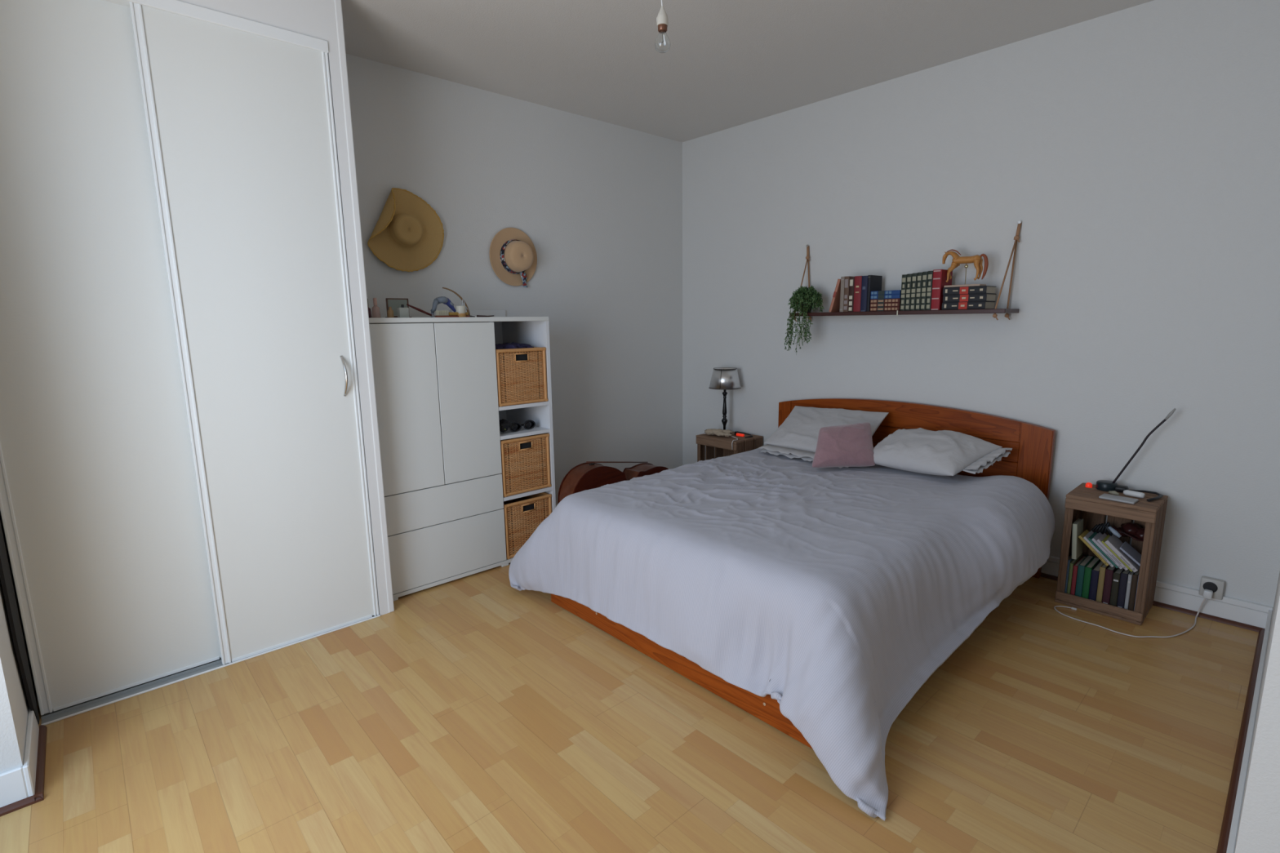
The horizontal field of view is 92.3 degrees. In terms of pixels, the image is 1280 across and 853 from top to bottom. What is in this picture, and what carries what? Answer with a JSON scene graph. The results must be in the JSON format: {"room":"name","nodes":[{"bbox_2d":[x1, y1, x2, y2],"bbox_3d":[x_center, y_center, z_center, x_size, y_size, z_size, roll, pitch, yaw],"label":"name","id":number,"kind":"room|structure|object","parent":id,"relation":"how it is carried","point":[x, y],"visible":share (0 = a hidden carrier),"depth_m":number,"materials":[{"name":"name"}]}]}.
{"room":"bedroom","nodes":[
{"label":"bedroom","id":0,"kind":"room"},
{"bbox_2d":[0,511,37,773],"bbox_3d":[-2.224,-0.239,1.620,0.588,2.500,0.987,-10,13,-42],"label":"wall","id":1,"kind":"structure","parent":0,"point":[14,704],"depth_m":1.68,"materials":[{"name":"white paint"}]},
{"bbox_2d":[0,706,39,808],"bbox_3d":[-1.989,0.977,1.598,0.600,0.105,0.379,-10,13,-42],"label":"baseboard","id":2,"kind":"structure","parent":1,"relation":"attached to","point":[16,784],"depth_m":1.65,"materials":[{"name":"white paint"}]},
{"bbox_2d":[0,522,39,724],"bbox_3d":[-1.881,-0.173,1.710,0.008,2.270,0.165,-10,13,-42],"label":"trim","id":3,"kind":"structure","parent":1,"relation":"attached to","point":[5,573],"depth_m":1.83,"materials":[{"name":"black"}]},
{"bbox_2d":[0,724,47,817],"bbox_3d":[-1.984,1.020,1.613,0.616,0.016,0.415,-10,13,-42],"label":"trim","id":4,"kind":"structure","parent":1,"relation":"attached to","point":[38,796],"depth_m":1.72,"materials":[{"name":"brown wood"}]},
{"bbox_2d":[346,53,682,506],"bbox_3d":[-1.280,-0.531,3.235,4.200,2.500,0.150,-10,13,-42],"label":"wall","id":5,"kind":"structure","parent":0,"point":[599,203],"depth_m":3.79,"materials":[{"name":"white paint"}]},
{"bbox_2d":[367,187,444,271],"bbox_3d":[-1.161,-0.986,3.092,0.397,0.405,0.085,-10,13,-42],"label":"straw sun hat","id":6,"kind":"object","parent":5,"relation":"hanging from","point":[407,235],"visible":1,"depth_m":3.09,"materials":[{"name":"brown wicker"}]},
{"bbox_2d":[488,227,537,287],"bbox_3d":[-0.696,-0.971,3.521,0.316,0.334,0.106,-10,13,-42],"label":"straw hat","id":7,"kind":"object","parent":5,"relation":"attached to","point":[513,255],"visible":1,"depth_m":3.50,"materials":[{"name":"beige wicker"}]},
{"bbox_2d":[0,562,1258,852],"bbox_3d":[0.193,1.001,1.894,4.500,0.100,4.450,-10,13,-42],"label":"floor","id":8,"kind":"structure","parent":0,"point":[479,713],"depth_m":1.83,"materials":[{"name":"brown wood"}]},
{"bbox_2d":[0,0,394,725],"bbox_3d":[-1.714,-0.369,2.337,1.149,2.499,0.604,-10,13,-42],"label":"wardrobe","id":9,"kind":"object","parent":8,"relation":"on","point":[191,477],"visible":0.99,"depth_m":2.12,"materials":[{"name":"white paint"}]},
{"bbox_2d":[368,316,555,600],"bbox_3d":[-0.967,0.089,3.187,0.932,1.286,0.458,-10,13,-42],"label":"storage cabinet","id":10,"kind":"object","parent":8,"relation":"on","point":[439,413],"visible":0.56,"depth_m":2.92,"materials":[{"name":"white laminate"}]},
{"bbox_2d":[371,297,381,317],"bbox_3d":[-1.200,-0.538,2.792,0.038,0.090,0.038,-10,13,-42],"label":"perfume bottle","id":11,"kind":"object","parent":10,"relation":"on","point":[375,312],"visible":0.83,"depth_m":2.78,"materials":[{"name":"pink glass"}]},
{"bbox_2d":[385,297,411,317],"bbox_3d":[-1.156,-0.565,2.938,0.105,0.093,0.060,-10,13,-42],"label":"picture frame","id":12,"kind":"object","parent":10,"relation":"on","point":[395,303],"visible":0.66,"depth_m":2.93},
{"bbox_2d":[396,304,408,317],"bbox_3d":[-1.085,-0.528,2.818,0.044,0.060,0.032,-10,13,-42],"label":"glass bottle","id":13,"kind":"object","parent":10,"relation":"on","point":[402,312],"visible":0.89,"depth_m":2.81,"materials":[{"name":"grey"}]},
{"bbox_2d":[430,296,456,317],"bbox_3d":[-0.991,-0.599,3.086,0.128,0.107,0.050,-10,13,-42],"label":"scrunchie","id":14,"kind":"object","parent":10,"relation":"on","point":[445,300],"visible":0.94,"depth_m":3.06,"materials":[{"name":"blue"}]},
{"bbox_2d":[435,310,469,317],"bbox_3d":[-0.922,-0.553,3.021,0.172,0.034,0.028,-10,13,-42],"label":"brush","id":15,"kind":"object","parent":10,"relation":"on","point":[439,313],"visible":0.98,"depth_m":3.00,"materials":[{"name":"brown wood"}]},
{"bbox_2d":[455,306,466,317],"bbox_3d":[-0.888,-0.569,3.050,0.048,0.056,0.048,-10,13,-42],"label":"jar","id":16,"kind":"object","parent":10,"relation":"on","point":[460,309],"visible":0.94,"depth_m":3.03,"materials":[{"name":"beige"}]},
{"bbox_2d":[450,309,505,316],"bbox_3d":[-0.903,-0.633,3.453,0.330,0.044,0.012,-10,13,-42],"label":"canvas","id":17,"kind":"object","parent":10,"relation":"on","point":[473,312],"visible":0.44,"depth_m":3.48,"materials":[{"name":"white fabric"}]},
{"bbox_2d":[498,418,511,432],"bbox_3d":[-0.710,-0.004,3.193,0.067,0.072,0.084,-10,13,-42],"label":"pouch","id":18,"kind":"object","parent":10,"relation":"on","point":[504,424],"visible":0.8,"depth_m":3.17,"materials":[{"name":"black plastic"}]},
{"bbox_2d":[495,346,547,406],"bbox_3d":[-0.736,-0.281,3.309,0.293,0.287,0.402,-10,13,-42],"label":"rattan basket","id":19,"kind":"object","parent":10,"relation":"on","point":[522,379],"visible":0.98,"depth_m":3.17,"materials":[{"name":"brown wicker"}]},
{"bbox_2d":[495,342,533,353],"bbox_3d":[-0.691,-0.412,3.229,0.263,0.060,0.218,-10,13,-42],"label":"folded clothes","id":20,"kind":"object","parent":19,"relation":"in","point":[513,344],"visible":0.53,"depth_m":3.18,"materials":[{"name":"blue fabric"}]},
{"bbox_2d":[509,419,535,431],"bbox_3d":[-0.661,-0.008,3.297,0.113,0.052,0.176,8,13,41],"label":"sunglasses","id":21,"kind":"object","parent":10,"relation":"on","point":[528,424],"visible":0.97,"depth_m":3.25,"materials":[{"name":"black plastic"}]},
{"bbox_2d":[498,400,549,410],"bbox_3d":[-0.749,-0.133,3.352,0.301,0.018,0.449,-10,13,-42],"label":"shelf","id":22,"kind":"object","parent":10,"relation":"attached to","point":[541,404],"depth_m":3.20,"materials":[{"name":"white wood"}]},
{"bbox_2d":[499,419,550,439],"bbox_3d":[-0.747,0.015,3.377,0.301,0.018,0.449,-10,13,-42],"label":"shelf","id":23,"kind":"object","parent":10,"relation":"attached to","point":[539,428],"depth_m":3.27,"materials":[{"name":"white"}]},
{"bbox_2d":[500,433,551,497],"bbox_3d":[-0.730,0.178,3.389,0.293,0.297,0.402,-10,13,-42],"label":"rattan basket","id":24,"kind":"object","parent":10,"relation":"on","point":[525,460],"visible":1,"depth_m":3.25,"materials":[{"name":"brown wicker"}]},
{"bbox_2d":[503,492,551,559],"bbox_3d":[-0.725,0.512,3.447,0.293,0.297,0.402,-10,13,-42],"label":"rattan basket","id":25,"kind":"object","parent":10,"relation":"on","point":[522,515],"visible":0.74,"depth_m":3.28,"materials":[{"name":"brown"}]},
{"bbox_2d":[502,486,552,501],"bbox_3d":[-0.743,0.332,3.432,0.301,0.018,0.449,-10,13,-42],"label":"shelf","id":26,"kind":"object","parent":10,"relation":"attached to","point":[548,489],"depth_m":3.27,"materials":[{"name":"white"}]},
{"bbox_2d":[557,462,668,504],"bbox_3d":[-0.001,0.408,3.688,1.072,0.473,0.189,-10,13,-42],"label":"cello","id":27,"kind":"object","parent":8,"relation":"on","point":[584,476],"visible":0.35,"depth_m":3.41,"materials":[{"name":"brown wood"}]},
{"bbox_2d":[586,461,648,465],"bbox_3d":[-0.126,0.208,3.596,0.467,0.086,0.012,-10,13,-42],"label":"bow","id":28,"kind":"object","parent":27,"relation":"on","point":[592,462],"visible":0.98,"depth_m":3.54,"materials":[{"name":"brown wood"}]},
{"bbox_2d":[696,431,762,462],"bbox_3d":[0.608,0.299,4.219,0.285,0.480,0.350,-10,13,-42],"label":"crate","id":29,"kind":"object","parent":8,"relation":"on","point":[706,443],"visible":0.34,"depth_m":4.13,"materials":[{"name":"brown wood"}]},
{"bbox_2d":[703,428,732,436],"bbox_3d":[0.529,0.040,4.158,0.229,0.046,0.090,7,12,38],"label":"gloves","id":30,"kind":"object","parent":29,"relation":"on","point":[718,432],"visible":1,"depth_m":4.13,"materials":[{"name":"beige fabric"}]},
{"bbox_2d":[708,367,741,430],"bbox_3d":[0.580,-0.173,4.213,0.219,0.452,0.219,-10,13,-42],"label":"table lamp","id":31,"kind":"object","parent":29,"relation":"on","point":[724,379],"visible":0.91,"depth_m":4.12,"materials":[{"name":"silver metal"}]},
{"bbox_2d":[551,398,1055,749],"bbox_3d":[0.742,0.370,2.863,1.895,0.798,1.522,-10,13,-42],"label":"wooden bed","id":32,"kind":"object","parent":8,"relation":"on","point":[1030,458],"visible":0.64,"depth_m":2.95,"materials":[{"name":"orange wood"}]},
{"bbox_3d":[0.749,0.436,2.893,1.768,0.205,1.310,-10,13,-42],"label":"mattress","id":33,"kind":"object","parent":32,"relation":"on","visible":0},
{"bbox_2d":[508,448,1055,821],"bbox_3d":[0.620,0.516,2.773,1.804,0.533,1.882,-10,13,-42],"label":"duvet","id":34,"kind":"object","parent":33,"relation":"on","point":[834,594],"visible":0.95,"depth_m":2.19,"materials":[{"name":"fabric"}]},
{"bbox_2d":[758,405,888,468],"bbox_3d":[1.011,0.037,3.451,0.474,0.241,0.662,-10,13,-42],"label":"pillow","id":35,"kind":"object","parent":34,"relation":"on","point":[797,437],"visible":0.69,"depth_m":3.47,"materials":[{"name":"grey fabric"}]},
{"bbox_2d":[812,422,875,467],"bbox_3d":[1.030,0.095,3.132,0.357,0.206,0.178,-2,10,-6],"label":"cushion","id":36,"kind":"object","parent":34,"relation":"on","point":[851,445],"visible":0.99,"depth_m":3.08,"materials":[{"name":"pink fabric"}]},
{"bbox_2d":[873,427,1012,475],"bbox_3d":[1.454,0.120,3.033,0.398,0.189,0.597,-10,13,-42],"label":"pillow","id":37,"kind":"object","parent":34,"relation":"on","point":[922,451],"visible":0.94,"depth_m":2.93,"materials":[{"name":"grey fabric"}]},
{"bbox_2d":[1054,483,1168,625],"bbox_3d":[2.047,0.538,2.680,0.275,0.495,0.305,-10,13,-42],"label":"nightstand","id":38,"kind":"object","parent":8,"relation":"on","point":[1150,515],"visible":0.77,"depth_m":2.60,"materials":[{"name":"brown wood"}]},
{"bbox_2d":[1064,554,1073,593],"bbox_3d":[1.950,0.667,2.785,0.170,0.182,0.015,-10,13,-42],"label":"book","id":39,"kind":"object","parent":38,"relation":"in","point":[1069,558],"visible":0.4,"depth_m":2.73,"materials":[{"name":"blue paper"}]},
{"bbox_2d":[1066,553,1083,594],"bbox_3d":[1.960,0.675,2.775,0.170,0.170,0.012,-10,13,-42],"label":"book","id":40,"kind":"object","parent":38,"relation":"in","point":[1073,562],"visible":0.44,"depth_m":2.72,"materials":[{"name":"green paper"}]},
{"bbox_2d":[1071,518,1083,559],"bbox_3d":[1.931,0.495,2.716,0.110,0.159,0.028,-10,13,-42],"label":"book","id":41,"kind":"object","parent":38,"relation":"in","point":[1077,526],"visible":0.97,"depth_m":2.69,"materials":[{"name":"beige paper"}]},
{"bbox_2d":[1070,555,1085,595],"bbox_3d":[1.971,0.681,2.765,0.170,0.162,0.015,-10,13,-42],"label":"book","id":42,"kind":"object","parent":38,"relation":"in","point":[1076,565],"visible":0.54,"depth_m":2.71,"materials":[{"name":"red paper"}]},
{"bbox_2d":[1075,555,1093,597],"bbox_3d":[1.985,0.679,2.749,0.170,0.170,0.023,-10,13,-42],"label":"book","id":43,"kind":"object","parent":38,"relation":"in","point":[1081,571],"visible":0.57,"depth_m":2.69,"materials":[{"name":"teal paper"}]},
{"bbox_2d":[1081,556,1100,599],"bbox_3d":[2.002,0.683,2.731,0.170,0.168,0.023,-10,13,-42],"label":"book","id":44,"kind":"object","parent":38,"relation":"in","point":[1088,568],"visible":0.53,"depth_m":2.68,"materials":[{"name":"green paper"}]},
{"bbox_2d":[1078,529,1108,565],"bbox_3d":[1.984,0.526,2.675,0.116,0.110,0.118,-10,13,-42],"label":"book","id":45,"kind":"object","parent":38,"relation":"in","point":[1084,533],"visible":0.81,"depth_m":2.65,"materials":[{"name":"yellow paper"}]},
{"bbox_2d":[1088,560,1103,600],"bbox_3d":[2.018,0.689,2.712,0.171,0.162,0.025,-10,13,-42],"label":"book","id":46,"kind":"object","parent":38,"relation":"in","point":[1095,571],"visible":0.49,"depth_m":2.66,"materials":[{"name":"blue paper"}]},
{"bbox_2d":[1083,530,1114,567],"bbox_3d":[1.996,0.528,2.662,0.116,0.109,0.118,-10,13,-42],"label":"book","id":47,"kind":"object","parent":38,"relation":"in","point":[1088,535],"visible":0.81,"depth_m":2.64,"materials":[{"name":"grey paper"}]},
{"bbox_2d":[1091,522,1112,536],"bbox_3d":[2.050,0.449,2.727,0.030,0.059,0.083,-10,13,-42],"label":"coiled cables","id":48,"kind":"object","parent":38,"relation":"in","point":[1101,526],"visible":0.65,"depth_m":2.72,"materials":[{"name":"black plastic"}]},
{"bbox_2d":[1096,563,1109,602],"bbox_3d":[2.035,0.681,2.694,0.170,0.184,0.019,-10,13,-42],"label":"book","id":49,"kind":"object","parent":38,"relation":"in","point":[1103,567],"visible":0.44,"depth_m":2.63,"materials":[{"name":"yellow paper"}]},
{"bbox_2d":[1088,532,1118,568],"bbox_3d":[2.007,0.531,2.651,0.116,0.107,0.116,-10,13,-42],"label":"book","id":50,"kind":"object","parent":38,"relation":"in","point":[1094,534],"visible":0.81,"depth_m":2.62,"materials":[{"name":"teal paper"}]},
{"bbox_2d":[1091,532,1123,568],"bbox_3d":[2.016,0.531,2.641,0.116,0.110,0.118,-10,13,-42],"label":"book","id":51,"kind":"object","parent":50,"relation":"on","point":[1099,535],"visible":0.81,"depth_m":2.61,"materials":[{"name":"grey paper"}]},
{"bbox_2d":[1102,565,1116,604],"bbox_3d":[2.050,0.686,2.676,0.171,0.180,0.025,-10,13,-42],"label":"book","id":52,"kind":"object","parent":38,"relation":"in","point":[1109,571],"visible":0.51,"depth_m":2.62,"materials":[{"name":"red paper"}]},
{"bbox_2d":[1096,533,1128,570],"bbox_3d":[2.028,0.533,2.628,0.116,0.110,0.118,-10,13,-42],"label":"book","id":53,"kind":"object","parent":38,"relation":"in","point":[1102,537],"visible":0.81,"depth_m":2.60,"materials":[{"name":"grey paper"}]},
{"bbox_2d":[1109,567,1124,606],"bbox_3d":[2.068,0.693,2.658,0.171,0.172,0.023,-10,13,-42],"label":"book","id":54,"kind":"object","parent":38,"relation":"in","point":[1117,574],"visible":0.51,"depth_m":2.60,"materials":[{"name":"black paper"}]},
{"bbox_2d":[1101,534,1132,571],"bbox_3d":[2.039,0.537,2.617,0.116,0.106,0.115,-10,13,-42],"label":"book","id":55,"kind":"object","parent":38,"relation":"in","point":[1104,540],"visible":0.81,"depth_m":2.59,"materials":[{"name":"yellow paper"}]},
{"bbox_2d":[1098,493,1138,504],"bbox_3d":[1.998,0.302,2.569,0.070,0.009,0.120,-8,12,-38],"label":"tablet","id":56,"kind":"object","parent":38,"relation":"on","point":[1106,496],"visible":1,"depth_m":2.56,"materials":[{"name":"grey plastic"}]},
{"bbox_2d":[1104,534,1139,572],"bbox_3d":[2.048,0.535,2.606,0.116,0.113,0.122,-10,13,-42],"label":"book","id":57,"kind":"object","parent":38,"relation":"in","point":[1113,542],"visible":0.85,"depth_m":2.58,"materials":[{"name":"grey paper"}]},
{"bbox_2d":[1116,568,1130,608],"bbox_3d":[2.085,0.693,2.639,0.171,0.178,0.023,-10,13,-42],"label":"book","id":58,"kind":"object","parent":38,"relation":"in","point":[1124,575],"visible":0.51,"depth_m":2.58,"materials":[{"name":"black paper"}]},
{"bbox_2d":[1111,522,1145,541],"bbox_3d":[2.137,0.455,2.663,0.096,0.071,0.142,-10,13,-42],"label":"leather bag","id":59,"kind":"object","parent":38,"relation":"in","point":[1133,531],"visible":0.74,"depth_m":2.65,"materials":[{"name":"red"}]},
{"bbox_2d":[1124,570,1133,609],"bbox_3d":[2.098,0.694,2.625,0.171,0.180,0.012,-10,13,-42],"label":"book","id":60,"kind":"object","parent":38,"relation":"in","point":[1131,574],"visible":0.47,"depth_m":2.57,"materials":[{"name":"grey paper"}]},
{"bbox_2d":[1119,542,1141,566],"bbox_3d":[2.075,0.540,2.582,0.100,0.073,0.090,-10,13,-42],"label":"book","id":61,"kind":"object","parent":38,"relation":"in","point":[1126,548],"visible":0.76,"depth_m":2.58,"materials":[{"name":"grey paper"}]},
{"bbox_2d":[1128,568,1139,611],"bbox_3d":[2.109,0.694,2.614,0.170,0.184,0.017,-10,13,-42],"label":"book","id":62,"kind":"object","parent":38,"relation":"in","point":[1135,575],"visible":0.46,"depth_m":2.56,"materials":[{"name":"brown paper"}]},
{"bbox_2d":[1123,489,1145,497],"bbox_3d":[2.091,0.286,2.605,0.025,0.025,0.072,-7,12,-33],"label":"tube","id":63,"kind":"object","parent":38,"relation":"on","point":[1130,493],"visible":1,"depth_m":2.60,"materials":[{"name":"white plastic"}]},
{"bbox_2d":[1095,408,1176,493],"bbox_3d":[2.113,0.100,2.631,0.076,0.381,0.235,-10,13,-42],"label":"reading lamp","id":64,"kind":"object","parent":38,"relation":"on","point":[1101,485],"visible":0.94,"depth_m":2.67,"materials":[{"name":"black plastic"}]},
{"bbox_2d":[1128,489,1163,501],"bbox_3d":[2.151,0.292,2.589,0.097,0.012,0.148,2,10,13],"label":"strap","id":65,"kind":"object","parent":38,"relation":"on","point":[1159,495],"visible":0.9,"depth_m":2.61,"materials":[{"name":"black plastic"}]},
{"bbox_2d":[1053,598,1206,637],"bbox_3d":[2.051,0.766,2.519,0.559,0.101,0.239,1,10,12],"label":"cable","id":66,"kind":"object","parent":8,"relation":"on","point":[1203,601],"visible":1,"depth_m":2.52,"materials":[{"name":"beige plastic"}]},
{"bbox_2d":[341,0,1153,142],"bbox_3d":[0.159,-1.561,1.451,4.500,0.100,4.450,-10,13,-42],"label":"ceiling","id":67,"kind":"structure","parent":0,"point":[727,64],"depth_m":2.81,"materials":[{"name":"white paint"}]},
{"bbox_2d":[654,0,671,53],"bbox_3d":[0.073,-1.427,2.022,0.054,0.357,0.054,-10,13,-42],"label":"pendant bulb","id":68,"kind":"object","parent":67,"relation":"hanging from","point":[662,43],"visible":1,"depth_m":2.03,"materials":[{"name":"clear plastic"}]},
{"bbox_2d":[657,5,668,26],"bbox_3d":[0.074,-1.357,2.034,0.038,0.059,0.038,-10,13,-42],"label":"socket","id":69,"kind":"object","parent":68,"relation":"attached to","point":[662,17],"depth_m":2.02,"materials":[{"name":"beige"}]},
{"bbox_2d":[682,0,1279,607],"bbox_3d":[1.776,-0.552,3.120,0.150,2.500,4.450,-10,13,-42],"label":"wall","id":70,"kind":"structure","parent":0,"point":[1135,150],"depth_m":2.80,"materials":[{"name":"white paint"}]},
{"bbox_2d":[789,220,1021,321],"bbox_3d":[1.347,-0.797,3.285,0.199,0.460,1.178,-10,13,-42],"label":"shelf","id":71,"kind":"object","parent":70,"relation":"attached to","point":[994,311],"visible":0.91,"depth_m":3.01,"materials":[{"name":"red wood"}]},
{"bbox_2d":[784,284,824,354],"bbox_3d":[0.969,-0.629,3.644,0.165,0.411,0.227,-10,13,-42],"label":"trailing plant","id":72,"kind":"object","parent":71,"relation":"on","point":[807,298],"visible":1,"depth_m":3.60,"materials":[{"name":"green plant"}]},
{"bbox_2d":[828,279,840,311],"bbox_3d":[1.138,-0.743,3.497,0.131,0.183,0.065,-10,13,-42],"label":"book","id":73,"kind":"object","parent":71,"relation":"on","point":[835,304],"visible":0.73,"depth_m":3.47,"materials":[{"name":"brown paper"}]},
{"bbox_2d":[840,276,844,311],"bbox_3d":[1.167,-0.742,3.460,0.126,0.192,0.022,-10,13,-42],"label":"book","id":74,"kind":"object","parent":71,"relation":"on","point":[842,278],"visible":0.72,"depth_m":3.42,"materials":[{"name":"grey paper"}]},
{"bbox_2d":[843,275,851,311],"bbox_3d":[1.184,-0.739,3.442,0.126,0.192,0.028,-10,13,-42],"label":"book","id":75,"kind":"object","parent":71,"relation":"on","point":[847,277],"visible":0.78,"depth_m":3.40,"materials":[{"name":"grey paper"}]},
{"bbox_2d":[848,276,854,311],"bbox_3d":[1.204,-0.734,3.421,0.126,0.188,0.030,-10,13,-42],"label":"book","id":76,"kind":"object","parent":71,"relation":"on","point":[851,282],"visible":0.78,"depth_m":3.38,"materials":[{"name":"paper"}]},
{"bbox_2d":[853,275,862,311],"bbox_3d":[1.231,-0.731,3.396,0.131,0.190,0.041,-10,13,-42],"label":"book","id":77,"kind":"object","parent":71,"relation":"on","point":[858,279],"visible":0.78,"depth_m":3.35,"materials":[{"name":"red paper"}]},
{"bbox_2d":[860,275,868,311],"bbox_3d":[1.257,-0.726,3.368,0.131,0.189,0.034,-10,13,-42],"label":"book","id":78,"kind":"object","parent":71,"relation":"on","point":[864,278],"visible":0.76,"depth_m":3.33,"materials":[{"name":"blue paper"}]},
{"bbox_2d":[866,275,882,311],"bbox_3d":[1.275,-0.724,3.349,0.131,0.191,0.016,-10,13,-42],"label":"book","id":79,"kind":"object","parent":71,"relation":"on","point":[874,282],"visible":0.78,"depth_m":3.32,"materials":[{"name":"black paper"}]},
{"bbox_2d":[870,306,900,311],"bbox_3d":[1.333,-0.628,3.291,0.116,0.021,0.160,-10,13,-42],"label":"book","id":80,"kind":"object","parent":71,"relation":"on","point":[873,308],"visible":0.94,"depth_m":3.25,"materials":[{"name":"brown paper"}]},
{"bbox_2d":[870,302,900,306],"bbox_3d":[1.333,-0.649,3.287,0.116,0.021,0.160,-10,13,-42],"label":"book","id":81,"kind":"object","parent":80,"relation":"on","point":[874,304],"visible":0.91,"depth_m":3.25,"materials":[{"name":"brown paper"}]},
{"bbox_2d":[870,297,900,303],"bbox_3d":[1.333,-0.670,3.284,0.116,0.021,0.160,-10,13,-42],"label":"book","id":82,"kind":"object","parent":81,"relation":"on","point":[876,300],"visible":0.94,"depth_m":3.24,"materials":[{"name":"brown paper"}]},
{"bbox_2d":[870,293,901,299],"bbox_3d":[1.332,-0.691,3.280,0.116,0.021,0.160,-10,13,-42],"label":"book","id":83,"kind":"object","parent":82,"relation":"on","point":[897,295],"visible":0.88,"depth_m":3.24,"materials":[{"name":"blue paper"}]},
{"bbox_2d":[871,289,901,295],"bbox_3d":[1.332,-0.712,3.276,0.116,0.021,0.160,-10,13,-42],"label":"book","id":84,"kind":"object","parent":83,"relation":"on","point":[895,291],"visible":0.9,"depth_m":3.23,"materials":[{"name":"blue paper"}]},
{"bbox_2d":[899,274,906,311],"bbox_3d":[1.403,-0.697,3.212,0.131,0.182,0.026,-10,13,-42],"label":"book","id":85,"kind":"object","parent":71,"relation":"on","point":[904,283],"visible":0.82,"depth_m":3.17,"materials":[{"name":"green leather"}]},
{"bbox_2d":[905,273,912,311],"bbox_3d":[1.421,-0.695,3.193,0.131,0.184,0.026,-10,13,-42],"label":"book","id":86,"kind":"object","parent":71,"relation":"on","point":[908,286],"visible":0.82,"depth_m":3.15,"materials":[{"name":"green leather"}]},
{"bbox_2d":[910,272,917,310],"bbox_3d":[1.438,-0.693,3.173,0.131,0.186,0.026,-10,13,-42],"label":"book","id":87,"kind":"object","parent":71,"relation":"on","point":[914,276],"visible":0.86,"depth_m":3.13,"materials":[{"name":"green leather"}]},
{"bbox_2d":[915,271,922,310],"bbox_3d":[1.456,-0.691,3.154,0.131,0.188,0.026,-10,13,-42],"label":"book","id":88,"kind":"object","parent":71,"relation":"on","point":[919,280],"visible":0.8,"depth_m":3.11,"materials":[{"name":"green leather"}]},
{"bbox_2d":[920,271,928,310],"bbox_3d":[1.474,-0.689,3.135,0.131,0.190,0.026,-10,13,-42],"label":"book","id":89,"kind":"object","parent":71,"relation":"on","point":[925,274],"visible":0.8,"depth_m":3.09,"materials":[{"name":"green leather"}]},
{"bbox_2d":[925,271,933,310],"bbox_3d":[1.492,-0.687,3.116,0.131,0.192,0.026,-10,13,-42],"label":"book","id":90,"kind":"object","parent":71,"relation":"on","point":[929,291],"visible":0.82,"depth_m":3.07,"materials":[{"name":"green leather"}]},
{"bbox_2d":[930,269,952,310],"bbox_3d":[1.516,-0.685,3.093,0.136,0.196,0.042,-10,13,-42],"label":"book","id":91,"kind":"object","parent":71,"relation":"on","point":[940,276],"visible":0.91,"depth_m":3.05,"materials":[{"name":"red paper"}]},
{"bbox_2d":[942,301,995,310],"bbox_3d":[1.606,-0.591,3.011,0.136,0.036,0.196,-10,13,-42],"label":"book","id":92,"kind":"object","parent":71,"relation":"on","point":[975,304],"visible":0.94,"depth_m":2.96,"materials":[{"name":"black paper"}]},
{"bbox_2d":[942,293,996,302],"bbox_3d":[1.607,-0.626,3.003,0.136,0.036,0.196,-10,13,-42],"label":"book","id":93,"kind":"object","parent":92,"relation":"on","point":[966,297],"visible":0.96,"depth_m":2.95,"materials":[{"name":"black paper"}]},
{"bbox_2d":[942,285,995,294],"bbox_3d":[1.605,-0.662,2.999,0.136,0.036,0.196,-10,13,-42],"label":"book","id":94,"kind":"object","parent":93,"relation":"on","point":[977,289],"visible":0.94,"depth_m":2.94,"materials":[{"name":"black paper"}]},
{"bbox_2d":[942,248,988,287],"bbox_3d":[1.578,-0.773,2.994,0.085,0.185,0.212,-10,13,-42],"label":"horse","id":95,"kind":"object","parent":94,"relation":"on","point":[977,260],"visible":1,"depth_m":2.97},
{"bbox_2d":[1040,572,1263,632],"bbox_3d":[1.402,0.628,3.613,0.016,0.016,3.203,-10,13,-42],"label":"trim","id":96,"kind":"structure","parent":70,"relation":"attached to","point":[1203,615],"depth_m":2.58,"materials":[{"name":"brown wood"}]},
{"bbox_2d":[1040,555,1273,628],"bbox_3d":[1.420,0.596,3.608,0.012,0.082,3.203,-10,13,-42],"label":"baseboard","id":97,"kind":"structure","parent":70,"relation":"attached to","point":[1212,607],"depth_m":2.58,"materials":[{"name":"white paint"}]},
{"bbox_2d":[1199,576,1225,599],"bbox_3d":[2.373,0.670,2.553,0.032,0.080,0.072,-10,13,-42],"label":"wall socket","id":98,"kind":"object","parent":70,"relation":"attached to","point":[1217,586],"visible":0.98,"depth_m":2.54,"materials":[{"name":"grey plastic"}]},
{"bbox_2d":[1234,571,1279,852],"bbox_3d":[2.217,-0.237,1.265,1.750,2.500,1.085,-10,13,-42],"label":"wall","id":99,"kind":"structure","parent":0,"point":[1259,827],"depth_m":1.22,"materials":[{"name":"white paint"}]},
{"bbox_2d":[1216,628,1265,852],"bbox_3d":[1.848,0.922,1.882,1.738,0.016,0.016,-10,13,-42],"label":"trim","id":100,"kind":"structure","parent":99,"relation":"attached to","point":[1222,846],"depth_m":1.76,"materials":[{"name":"brown wood"}]},
{"bbox_2d":[1226,609,1272,852],"bbox_3d":[1.857,0.882,1.865,1.738,0.100,0.012,-10,13,-42],"label":"baseboard","id":101,"kind":"structure","parent":99,"relation":"attached to","point":[1240,792],"depth_m":1.66,"materials":[{"name":"white paint"}]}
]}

